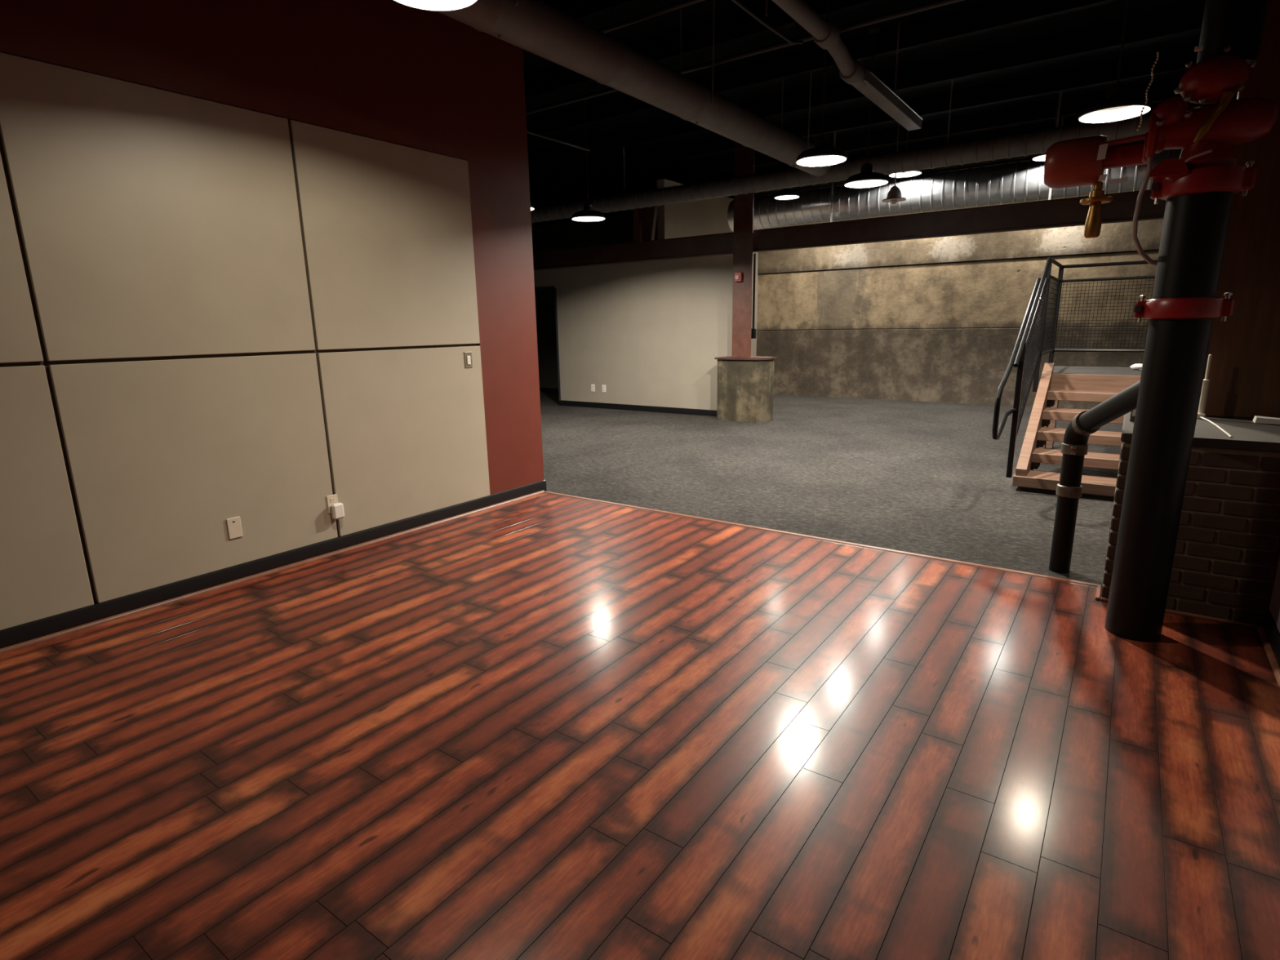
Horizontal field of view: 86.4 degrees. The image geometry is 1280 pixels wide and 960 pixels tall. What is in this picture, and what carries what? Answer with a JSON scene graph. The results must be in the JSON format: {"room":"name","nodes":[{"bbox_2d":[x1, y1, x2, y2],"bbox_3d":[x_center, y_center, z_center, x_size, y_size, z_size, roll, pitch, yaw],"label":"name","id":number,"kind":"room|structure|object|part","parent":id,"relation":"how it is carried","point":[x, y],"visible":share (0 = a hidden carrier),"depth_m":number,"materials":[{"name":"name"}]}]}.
{"room":"empty commercial space","nodes":[
{"label":"empty commercial space","id":0,"kind":"room"},
{"bbox_2d":[0,0,543,630],"bbox_3d":[-2.687,-1.388,3.374,0.160,4.300,5.970,8,16,35],"label":"wall","id":1,"kind":"structure","parent":0,"point":[253,254],"depth_m":3.89,"materials":[{"name":"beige paint"}]},
{"bbox_3d":[-3.217,-1.084,2.554,0.023,1.331,1.322,8,16,35],"label":"wall panel","id":2,"kind":"part","parent":1,"relation":"part of","materials":[{"name":"beige paint"}]},
{"bbox_3d":[-3.195,0.173,2.840,0.023,1.211,1.322,8,16,35],"label":"wall panel","id":3,"kind":"part","parent":1,"relation":"part of","materials":[{"name":"beige paint"}]},
{"bbox_3d":[-2.441,-1.339,3.617,0.023,1.331,1.324,8,16,35],"label":"wall panel","id":4,"kind":"part","parent":1,"relation":"part of","materials":[{"name":"beige paint"}]},
{"bbox_3d":[-2.419,-0.082,3.903,0.023,1.211,1.324,8,16,35],"label":"wall panel","id":5,"kind":"part","parent":1,"relation":"part of","materials":[{"name":"beige paint"}]},
{"bbox_2d":[226,516,242,539],"bbox_3d":[-2.380,0.281,4.005,0.009,0.124,0.076,8,16,35],"label":"blank plate","id":6,"kind":"object","parent":1,"relation":"attached to","point":[233,525],"visible":1,"depth_m":4.00,"materials":[{"name":"beige plastic"}]},
{"bbox_2d":[0,489,544,653],"bbox_3d":[-2.578,0.665,3.768,0.018,0.018,5.940,8,16,35],"label":"trim","id":7,"kind":"structure","parent":1,"relation":"attached to","point":[34,641],"depth_m":4.00,"materials":[{"name":"brown wood"}]},
{"bbox_2d":[0,480,546,648],"bbox_3d":[-2.581,0.619,3.785,0.016,0.102,5.980,8,16,35],"label":"baseboard","id":8,"kind":"structure","parent":1,"relation":"attached to","point":[28,631],"depth_m":4.01,"materials":[{"name":"black rubber"}]},
{"bbox_2d":[326,493,337,513],"bbox_3d":[-2.023,0.157,4.492,0.008,0.120,0.074,8,16,35],"label":"wall outlet","id":9,"kind":"object","parent":1,"relation":"attached to","point":[332,499],"visible":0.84,"depth_m":4.48,"materials":[{"name":"beige plastic"}]},
{"bbox_2d":[329,497,335,502],"bbox_3d":[-2.022,0.134,4.486,0.003,0.028,0.032,8,16,35],"label":"receptacle","id":10,"kind":"object","parent":9,"relation":"attached to","point":[331,500],"depth_m":4.48,"materials":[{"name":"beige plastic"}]},
{"bbox_2d":[330,502,344,519],"bbox_3d":[-1.998,0.204,4.500,0.050,0.103,0.077,8,16,35],"label":"plug adapter","id":11,"kind":"object","parent":9,"relation":"attached to","point":[337,509],"visible":1,"depth_m":4.48,"materials":[{"name":"white plastic"}]},
{"bbox_3d":[-1.661,-1.595,4.686,0.023,1.331,1.334,8,16,35],"label":"wall panel","id":12,"kind":"part","parent":1,"relation":"part of","materials":[{"name":"beige paint"}]},
{"bbox_3d":[-1.640,-0.339,4.971,0.023,1.211,1.334,8,16,35],"label":"wall panel","id":13,"kind":"part","parent":1,"relation":"part of","materials":[{"name":"beige paint"}]},
{"bbox_2d":[464,351,472,368],"bbox_3d":[-1.325,-0.929,5.273,0.012,0.124,0.072,8,16,35],"label":"light switch","id":14,"kind":"object","parent":1,"relation":"attached to","point":[468,355],"visible":1,"depth_m":5.27,"materials":[{"name":"plastic"}]},
{"bbox_2d":[531,221,545,226],"bbox_3d":[-5.483,-3.458,12.692,0.140,4.300,11.100,8,16,35],"label":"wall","id":15,"kind":"structure","parent":0,"point":[543,223],"depth_m":16.39,"materials":[{"name":"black paint"}]},
{"bbox_2d":[531,213,657,388],"bbox_3d":[-0.448,-3.764,14.896,5.500,3.750,0.140,8,16,35],"label":"wall","id":16,"kind":"structure","parent":0,"point":[618,229],"depth_m":15.59,"materials":[{"name":"grey paint"}]},
{"bbox_2d":[533,253,733,410],"bbox_3d":[-1.352,-2.587,12.496,7.020,2.550,0.140,8,16,35],"label":"wall","id":17,"kind":"structure","parent":0,"point":[652,332],"depth_m":11.40,"materials":[{"name":"grey paint"}]},
{"bbox_2d":[534,286,560,400],"bbox_3d":[-1.879,-2.521,12.897,1.040,2.160,0.160,8,16,35],"label":"door frame","id":18,"kind":"structure","parent":17,"relation":"in","point":[541,287],"depth_m":12.52,"materials":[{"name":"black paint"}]},
{"bbox_2d":[591,384,595,391],"bbox_3d":[-0.845,-1.654,12.255,0.084,0.130,0.011,8,16,35],"label":"partition outlet","id":19,"kind":"object","parent":17,"relation":"attached to","point":[593,386],"visible":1,"depth_m":12.25,"materials":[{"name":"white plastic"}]},
{"bbox_2d":[601,384,605,392],"bbox_3d":[-0.641,-1.625,12.113,0.084,0.130,0.011,8,16,35],"label":"partition outlet","id":20,"kind":"object","parent":17,"relation":"attached to","point":[603,386],"visible":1,"depth_m":12.11,"materials":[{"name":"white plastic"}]},
{"bbox_2d":[559,400,716,416],"bbox_3d":[-0.031,-1.238,11.760,3.640,0.102,0.012,8,16,35],"label":"baseboard","id":21,"kind":"structure","parent":17,"relation":"attached to","point":[571,403],"depth_m":11.72,"materials":[{"name":"black rubber"}]},
{"bbox_2d":[0,493,1279,959],"bbox_3d":[-0.617,0.979,2.418,4.845,0.060,5.950,8,16,35],"label":"floor","id":22,"kind":"structure","parent":0,"point":[543,726],"depth_m":2.32,"materials":[{"name":"brown wood"}]},
{"bbox_2d":[543,491,1097,586],"bbox_3d":[0.841,0.350,4.945,4.150,0.017,0.040,8,16,35],"label":"trim","id":23,"kind":"structure","parent":22,"relation":"on","point":[548,492],"depth_m":4.53,"materials":[{"name":"brown wood"}]},
{"bbox_2d":[1094,584,1102,599],"bbox_3d":[2.465,0.603,3.667,0.022,0.016,0.220,8,16,35],"label":"trim","id":24,"kind":"structure","parent":22,"relation":"on","point":[1099,587],"depth_m":3.65,"materials":[{"name":"brown wood"}]},
{"bbox_2d":[1044,0,1278,642],"bbox_3d":[2.136,-1.262,2.885,0.778,4.010,0.307,10,17,39],"label":"riser pipe","id":25,"kind":"object","parent":22,"relation":"on","point":[1198,188],"visible":0.99,"depth_m":2.83,"materials":[{"name":"black metal"}]},
{"bbox_2d":[1096,143,1107,160],"bbox_3d":[1.967,-1.396,2.902,0.034,0.062,0.003,8,16,35],"label":"paper tag","id":26,"kind":"object","parent":25,"relation":"attached to","point":[1102,151],"visible":1,"depth_m":2.90,"materials":[{"name":"white paper"}]},
{"bbox_2d":[1097,173,1106,181],"bbox_3d":[1.977,-1.291,2.914,0.030,0.026,0.003,8,16,35],"label":"paper tag","id":27,"kind":"object","parent":25,"relation":"attached to","point":[1103,177],"visible":1,"depth_m":2.91,"materials":[{"name":"white paper"}]},
{"bbox_2d":[1106,177,1128,185],"bbox_3d":[2.022,-1.265,2.887,0.070,0.022,0.003,8,16,35],"label":"paper tag","id":28,"kind":"object","parent":25,"relation":"attached to","point":[1119,180],"visible":1,"depth_m":2.88,"materials":[{"name":"white paper"}]},
{"bbox_2d":[1136,51,1159,130],"bbox_3d":[2.046,-1.565,2.747,0.042,0.285,0.009,8,16,35],"label":"chain","id":29,"kind":"object","parent":25,"relation":"hanging from","point":[1157,52],"visible":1,"depth_m":2.75,"materials":[{"name":"metal"}]},
{"bbox_3d":[2.171,-1.258,2.686,0.025,0.063,0.131,-7,14,-25],"label":"steel lever","id":30,"kind":"part","parent":25,"relation":"part of","materials":[{"name":"metal"}]},
{"bbox_3d":[2.142,-1.654,2.615,0.025,0.015,0.015,8,16,35],"label":"tag plate","id":31,"kind":"part","parent":25,"relation":"part of","materials":[{"name":"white metal"}]},
{"bbox_3d":[2.223,-1.404,2.643,0.108,0.170,0.046,8,16,35],"label":"brass trim","id":32,"kind":"part","parent":25,"relation":"part of","materials":[{"name":"gold metal"}]},
{"bbox_2d":[1101,411,1279,626],"bbox_3d":[3.530,0.159,3.693,1.598,0.935,1.638,8,16,35],"label":"wall pier","id":33,"kind":"object","parent":22,"relation":"on","point":[1227,552],"visible":0.58,"depth_m":3.25,"materials":[{"name":"brown brick"}]},
{"bbox_2d":[1129,408,1136,421],"bbox_3d":[2.761,-0.376,3.769,0.080,0.100,0.083,8,16,35],"label":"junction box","id":34,"kind":"object","parent":33,"relation":"on","point":[1132,415],"visible":0.27,"depth_m":3.76,"materials":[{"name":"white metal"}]},
{"bbox_2d":[1100,597,1261,628],"bbox_3d":[2.676,0.660,3.400,0.634,0.016,0.019,8,16,35],"label":"trim","id":35,"kind":"structure","parent":33,"relation":"attached to","point":[1104,599],"depth_m":3.32,"materials":[{"name":"brown wood"}]},
{"bbox_2d":[1196,354,1231,437],"bbox_3d":[2.966,-0.448,3.496,0.046,0.355,0.753,6,15,29],"label":"tube","id":36,"kind":"object","parent":33,"relation":"on","point":[1201,413],"visible":0.91,"depth_m":3.79,"materials":[{"name":"beige plastic"}]},
{"bbox_3d":[2.967,-0.277,3.508,0.027,0.015,0.705,6,15,29],"label":"cord","id":37,"kind":"part","parent":36,"relation":"part of","materials":[{"name":"white plastic"}]},
{"bbox_2d":[1203,0,1279,418],"bbox_3d":[3.511,-1.864,3.434,0.800,3.125,0.120,8,16,35],"label":"wall","id":38,"kind":"structure","parent":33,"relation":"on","point":[1244,375],"depth_m":3.69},
{"bbox_2d":[1252,415,1279,424],"bbox_3d":[3.417,-0.311,3.592,0.275,0.030,0.090,8,16,35],"label":"board","id":39,"kind":"object","parent":33,"relation":"on","point":[1260,420],"visible":1,"depth_m":3.62,"materials":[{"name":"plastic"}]},
{"bbox_2d":[545,191,759,225],"bbox_3d":[0.127,-4.203,15.544,5.600,4.300,0.400,8,16,35],"label":"wall","id":40,"kind":"structure","parent":0,"point":[626,211],"depth_m":15.45,"materials":[{"name":"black paint"}]},
{"bbox_2d":[657,178,759,355],"bbox_3d":[1.363,-3.278,12.626,0.140,3.750,3.470,8,16,35],"label":"wall","id":41,"kind":"structure","parent":0,"point":[708,216],"depth_m":11.69,"materials":[{"name":"grey paint"}]},
{"bbox_2d":[539,387,1123,586],"bbox_3d":[1.515,-0.734,9.783,15.200,0.064,8.850,8,16,35],"label":"floor","id":42,"kind":"structure","parent":0,"point":[929,478],"depth_m":6.66,"materials":[{"name":"grey carpet"}]},
{"bbox_2d":[714,356,776,422],"bbox_3d":[1.588,-1.377,10.313,0.830,0.953,0.400,8,16,35],"label":"concrete plinth","id":43,"kind":"object","parent":42,"relation":"on","point":[745,385],"visible":0.98,"depth_m":10.15,"materials":[{"name":"brown concrete"}]},
{"bbox_2d":[730,141,761,357],"bbox_3d":[1.567,-3.459,9.905,0.340,3.298,0.360,8,16,35],"label":"steel column","id":44,"kind":"structure","parent":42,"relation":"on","point":[744,157],"depth_m":9.82,"materials":[{"name":"red metal"}]},
{"bbox_2d":[734,271,742,281],"bbox_3d":[1.423,-2.945,9.890,0.110,0.130,0.057,8,16,35],"label":"fire alarm","id":45,"kind":"object","parent":44,"relation":"attached to","point":[738,276],"visible":1,"depth_m":9.87,"materials":[{"name":"red plastic"}]},
{"bbox_3d":[1.595,-1.856,10.269,0.340,0.010,0.360,8,16,35],"label":"plate","id":46,"kind":"part","parent":44,"relation":"part of","materials":[{"name":"orange metal"}]},
{"bbox_2d":[751,253,756,338],"bbox_3d":[1.702,-2.744,10.205,0.085,1.230,0.060,8,16,35],"label":"conduit","id":47,"kind":"object","parent":44,"relation":"attached to","point":[753,330],"visible":0.82,"depth_m":10.20,"materials":[{"name":"black metal"}]},
{"bbox_2d":[533,189,1166,270],"bbox_3d":[1.833,-3.414,9.697,15.200,0.293,0.120,8,16,35],"label":"steel beam","id":48,"kind":"structure","parent":44,"relation":"on","point":[1061,212],"depth_m":8.76,"materials":[{"name":"brown metal"}]},
{"bbox_2d":[633,205,657,242],"bbox_3d":[0.092,-4.049,10.821,0.420,0.505,0.090,8,16,35],"label":"brace","id":49,"kind":"object","parent":48,"relation":"on","point":[644,218],"visible":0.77,"depth_m":10.78,"materials":[{"name":"brown metal"}]},
{"bbox_3d":[-0.038,-4.067,10.912,0.100,0.505,0.090,8,16,35],"label":"brace post","id":50,"kind":"part","parent":49,"relation":"part of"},
{"bbox_2d":[991,257,1157,500],"bbox_3d":[4.496,-0.948,5.837,2.109,2.003,3.298,8,16,35],"label":"stair","id":51,"kind":"structure","parent":42,"relation":"on","point":[1080,384],"depth_m":6.29,"materials":[{"name":"metal"}]},
{"bbox_3d":[3.128,-0.572,5.675,0.042,1.125,0.042,8,16,35],"label":"post","id":52,"kind":"part","parent":51,"relation":"part of","materials":[{"name":"black metal"}]},
{"bbox_3d":[3.236,-1.081,5.778,0.088,1.294,1.797,8,16,35],"label":"handrail","id":53,"kind":"part","parent":51,"relation":"part of","materials":[{"name":"black metal"}]},
{"bbox_3d":[3.495,-0.768,6.162,0.031,0.735,1.284,8,16,35],"label":"rail","id":54,"kind":"part","parent":51,"relation":"part of","materials":[{"name":"black metal"}]},
{"bbox_3d":[3.395,-1.486,5.873,0.036,0.930,1.587,8,16,35],"label":"rail","id":55,"kind":"part","parent":51,"relation":"part of","materials":[{"name":"black metal"}]},
{"bbox_3d":[3.483,-1.441,6.009,0.031,0.735,1.284,8,16,35],"label":"rail","id":56,"kind":"part","parent":51,"relation":"part of","materials":[{"name":"black metal"}]},
{"bbox_3d":[3.852,-1.469,6.533,0.042,1.240,0.042,8,16,35],"label":"post","id":57,"kind":"part","parent":51,"relation":"part of","materials":[{"name":"black metal"}]},
{"bbox_3d":[4.108,-0.617,6.942,0.090,0.881,0.090,8,16,35],"label":"landing leg","id":58,"kind":"part","parent":51,"relation":"part of","materials":[{"name":"brown wood"}]},
{"bbox_3d":[4.227,-1.328,7.101,0.031,0.029,1.280,8,16,35],"label":"rail","id":59,"kind":"part","parent":51,"relation":"part of","materials":[{"name":"black metal"}]},
{"bbox_3d":[4.658,-0.798,7.695,0.090,0.881,0.090,8,16,35],"label":"landing leg","id":60,"kind":"part","parent":51,"relation":"part of","materials":[{"name":"brown wood"}]},
{"bbox_3d":[4.592,-1.786,7.532,0.042,1.090,0.042,8,16,35],"label":"post","id":61,"kind":"part","parent":51,"relation":"part of","materials":[{"name":"black metal"}]},
{"bbox_3d":[4.215,-2.049,6.937,0.031,0.029,1.280,8,16,35],"label":"rail","id":62,"kind":"part","parent":51,"relation":"part of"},
{"bbox_3d":[4.212,-2.195,6.904,0.036,0.034,1.280,8,16,35],"label":"rail","id":63,"kind":"part","parent":51,"relation":"part of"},
{"bbox_3d":[5.386,-1.338,7.059,1.935,0.034,0.036,8,16,35],"label":"rail","id":64,"kind":"part","parent":51,"relation":"part of","materials":[{"name":"black metal"}]},
{"bbox_3d":[5.374,-2.059,6.895,1.935,0.029,0.031,8,16,35],"label":"rail","id":65,"kind":"part","parent":51,"relation":"part of","materials":[{"name":"black metal"}]},
{"bbox_3d":[5.372,-2.206,6.862,1.935,0.034,0.036,8,16,35],"label":"rail","id":66,"kind":"part","parent":51,"relation":"part of","materials":[{"name":"black metal"}]},
{"bbox_2d":[1129,363,1142,369],"bbox_3d":[5.054,-1.146,6.903,0.156,0.064,0.121,8,16,35],"label":"rag","id":67,"kind":"object","parent":51,"relation":"on","point":[1135,366],"visible":0.76,"depth_m":6.89,"materials":[{"name":"white fabric"}]},
{"bbox_2d":[1048,380,1140,573],"bbox_3d":[2.386,0.027,3.543,0.128,1.190,0.817,1,13,11],"label":"drain pipe","id":68,"kind":"object","parent":42,"relation":"on","point":[1074,446],"visible":0.98,"depth_m":3.83,"materials":[{"name":"black metal"}]},
{"bbox_2d":[523,0,1237,207],"bbox_3d":[-0.277,-4.305,6.483,15.600,0.370,15.200,8,16,35],"label":"ceiling","id":69,"kind":"structure","parent":0,"point":[1007,63],"depth_m":7.72,"materials":[{"name":"black paint"}]},
{"bbox_2d":[393,0,477,11],"bbox_3d":[-0.912,-2.774,2.762,0.438,1.384,0.438,8,16,35],"label":"pendant lamp","id":70,"kind":"object","parent":69,"relation":"hanging from","point":[428,5],"visible":1,"depth_m":3.10,"materials":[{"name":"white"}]},
{"bbox_2d":[530,202,534,210],"bbox_3d":[-1.491,-3.932,7.988,0.438,1.424,0.438,8,16,35],"label":"pendant lamp","id":71,"kind":"object","parent":69,"relation":"hanging from","point":[532,207],"visible":0.06,"depth_m":8.11,"materials":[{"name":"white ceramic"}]},
{"bbox_2d":[526,129,590,151],"bbox_3d":[-2.111,-3.975,6.514,0.032,0.665,5.000,8,16,35],"label":"conduit","id":72,"kind":"object","parent":69,"relation":"hanging from","point":[527,131],"visible":0.17,"depth_m":8.08,"materials":[{"name":"black metal"}]},
{"bbox_2d":[571,93,605,221],"bbox_3d":[-0.679,-4.083,8.660,0.438,1.454,0.438,8,16,35],"label":"pendant lamp","id":73,"kind":"object","parent":69,"relation":"hanging from","point":[588,214],"visible":0.94,"depth_m":8.70,"materials":[{"name":"black metal"}]},
{"bbox_3d":[-0.680,-4.176,8.639,0.015,1.265,0.015,2,13,13],"label":"stem","id":74,"kind":"part","parent":73,"relation":"part of","materials":[{"name":"black metal"}]},
{"bbox_3d":[-0.667,-3.428,8.809,0.438,0.110,0.438,8,16,35],"label":"lamp shade","id":75,"kind":"part","parent":73,"relation":"part of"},
{"bbox_2d":[437,0,831,176],"bbox_3d":[-0.739,-3.314,4.347,0.352,1.041,10.300,8,16,35],"label":"duct","id":76,"kind":"object","parent":69,"relation":"hanging from","point":[539,28],"visible":0.9,"depth_m":5.12,"materials":[{"name":"grey metal"}]},
{"bbox_2d":[597,0,704,32],"bbox_3d":[2.381,-3.407,3.435,7.200,0.559,0.040,8,16,35],"label":"pipe","id":77,"kind":"object","parent":69,"relation":"hanging from","point":[683,3],"visible":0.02,"depth_m":5.09,"materials":[{"name":"black metal"}]},
{"bbox_2d":[525,0,963,115],"bbox_3d":[-0.221,-4.083,6.609,15.200,0.561,0.044,8,16,35],"label":"pipe","id":78,"kind":"object","parent":69,"relation":"hanging from","point":[934,4],"visible":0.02,"depth_m":5.74,"materials":[{"name":"black metal"}]},
{"bbox_2d":[731,0,803,44],"bbox_3d":[0.504,-3.536,4.378,0.092,0.662,2.472,9,16,36],"label":"conduit","id":79,"kind":"object","parent":69,"relation":"hanging from","point":[738,2],"visible":1,"depth_m":4.99,"materials":[{"name":"black metal"}]},
{"bbox_2d":[774,164,799,199],"bbox_3d":[2.211,-4.734,10.193,0.374,0.962,0.374,8,16,35],"label":"pendant lamp","id":80,"kind":"object","parent":69,"relation":"hanging from","point":[787,193],"visible":0.73,"depth_m":10.21,"materials":[{"name":"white metal"}]},
{"bbox_3d":[2.218,-4.318,10.287,0.374,0.110,0.374,8,16,35],"label":"lamp shade","id":81,"kind":"part","parent":80,"relation":"part of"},
{"bbox_2d":[795,0,847,166],"bbox_3d":[1.579,-3.494,5.830,0.438,1.424,0.438,8,16,35],"label":"pendant lamp","id":82,"kind":"object","parent":69,"relation":"hanging from","point":[822,155],"visible":1,"depth_m":5.91,"materials":[{"name":"black metal"}]},
{"bbox_3d":[1.590,-2.853,5.976,0.438,0.110,0.438,8,16,35],"label":"lamp shade","id":83,"kind":"part","parent":82,"relation":"part of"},
{"bbox_3d":[1.577,-3.586,5.809,0.015,1.235,0.015,2,13,13],"label":"stem","id":84,"kind":"part","parent":82,"relation":"part of","materials":[{"name":"black metal"}]},
{"bbox_2d":[771,0,922,130],"bbox_3d":[1.002,-3.509,4.606,0.170,0.834,6.800,8,16,35],"label":"duct","id":85,"kind":"object","parent":69,"relation":"hanging from","point":[824,33],"visible":1,"depth_m":5.63,"materials":[{"name":"grey metal"}]},
{"bbox_2d":[844,26,888,187],"bbox_3d":[2.317,-3.742,6.864,0.438,1.424,0.438,8,16,35],"label":"pendant lamp","id":86,"kind":"object","parent":69,"relation":"hanging from","point":[867,178],"visible":0.99,"depth_m":6.92,"materials":[{"name":"black metal"}]},
{"bbox_3d":[2.328,-3.101,7.010,0.438,0.110,0.438,8,16,35],"label":"lamp shade","id":87,"kind":"part","parent":86,"relation":"part of","materials":[{"name":"metal"}]},
{"bbox_3d":[2.315,-3.834,6.843,0.015,1.235,0.015,-9,15,-31],"label":"stem","id":88,"kind":"part","parent":86,"relation":"part of","materials":[{"name":"black metal"}]},
{"bbox_2d":[530,80,1219,222],"bbox_3d":[0.779,-4.519,9.633,13.100,1.085,0.244,8,16,35],"label":"duct","id":89,"kind":"object","parent":69,"relation":"hanging from","point":[1036,142],"visible":0.55,"depth_m":8.21,"materials":[{"name":"black metal"}]},
{"bbox_2d":[881,122,906,204],"bbox_3d":[3.419,-4.342,9.073,0.310,1.270,0.310,8,16,35],"label":"bell pendant","id":90,"kind":"object","parent":69,"relation":"hanging from","point":[894,195],"visible":0.99,"depth_m":9.12,"materials":[{"name":"metal"}]},
{"bbox_3d":[3.429,-3.754,9.207,0.090,0.065,0.090,8,16,35],"label":"bulb","id":91,"kind":"part","parent":90,"relation":"part of","materials":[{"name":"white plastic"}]},
{"bbox_3d":[3.427,-3.862,9.183,0.310,0.185,0.310,8,16,35],"label":"lamp shade","id":92,"kind":"part","parent":90,"relation":"part of","materials":[{"name":"metal"}]},
{"bbox_3d":[3.417,-4.454,9.048,0.015,1.040,0.015,-9,15,-31],"label":"stem","id":93,"kind":"part","parent":90,"relation":"part of","materials":[{"name":"metal"}]},
{"bbox_2d":[888,130,921,177],"bbox_3d":[3.757,-4.717,9.594,0.438,0.780,0.438,8,16,35],"label":"pendant lamp","id":94,"kind":"object","parent":69,"relation":"hanging from","point":[908,174],"visible":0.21,"depth_m":9.81,"materials":[{"name":"white metal"}]},
{"bbox_3d":[3.763,-4.391,9.668,0.438,0.110,0.438,8,16,35],"label":"lamp shade","id":95,"kind":"part","parent":94,"relation":"part of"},
{"bbox_3d":[3.755,-4.809,9.573,0.015,0.591,0.015,-9,15,-31],"label":"stem","id":96,"kind":"part","parent":94,"relation":"part of","materials":[{"name":"black metal"}]},
{"bbox_2d":[727,91,1182,231],"bbox_3d":[5.304,-4.387,9.200,9.000,1.301,0.612,8,16,35],"label":"duct","id":97,"kind":"object","parent":69,"relation":"hanging from","point":[1018,182],"visible":0.58,"depth_m":9.77,"materials":[{"name":"metal"}]},
{"bbox_2d":[1031,92,1059,161],"bbox_3d":[5.216,-4.489,8.559,0.438,0.814,0.438,8,16,35],"label":"pendant lamp","id":98,"kind":"object","parent":69,"relation":"hanging from","point":[1039,157],"visible":0.12,"depth_m":8.61,"materials":[{"name":"white metal"}]},
{"bbox_3d":[5.222,-4.146,8.637,0.438,0.110,0.438,8,16,35],"label":"lamp shade","id":99,"kind":"part","parent":98,"relation":"part of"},
{"bbox_3d":[5.214,-4.582,8.538,0.015,0.625,0.015,2,13,13],"label":"stem","id":100,"kind":"part","parent":98,"relation":"part of","materials":[{"name":"black metal"}]},
{"bbox_2d":[1078,0,1151,123],"bbox_3d":[3.394,-3.299,4.747,0.438,1.384,0.438,8,16,35],"label":"pendant lamp","id":101,"kind":"object","parent":69,"relation":"hanging from","point":[1117,106],"visible":0.98,"depth_m":4.84,"materials":[{"name":"black metal"}]},
{"bbox_3d":[3.404,-2.678,4.888,0.438,0.110,0.438,8,16,35],"label":"lamp shade","id":102,"kind":"part","parent":101,"relation":"part of","materials":[{"name":"metal"}]},
{"bbox_3d":[3.392,-3.391,4.726,0.015,1.195,0.015,2,13,13],"label":"stem","id":103,"kind":"part","parent":101,"relation":"part of","materials":[{"name":"black metal"}]},
{"bbox_2d":[755,139,1163,408],"bbox_3d":[6.352,-3.338,11.272,9.600,4.300,0.300,8,16,35],"label":"wall","id":104,"kind":"structure","parent":0,"point":[940,319],"depth_m":12.01,"materials":[{"name":"concrete"}]},
{"bbox_2d":[1268,555,1279,632],"bbox_3d":[1.316,-0.790,0.444,0.140,4.300,5.728,8,16,35],"label":"wall","id":105,"kind":"structure","parent":0,"point":[1274,606],"depth_m":3.10,"materials":[{"name":"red paint"}]},
{"bbox_2d":[1257,626,1279,688],"bbox_3d":[1.274,1.239,0.955,0.018,0.018,5.718,8,16,35],"label":"trim","id":106,"kind":"structure","parent":105,"relation":"attached to","point":[1273,661],"depth_m":2.96,"materials":[{"name":"brown wood"}]},
{"bbox_2d":[1262,609,1279,667],"bbox_3d":[1.285,1.200,0.938,0.012,0.102,5.718,8,16,35],"label":"baseboard","id":107,"kind":"structure","parent":105,"relation":"attached to","point":[1269,626],"depth_m":3.02,"materials":[{"name":"black rubber"}]}
]}

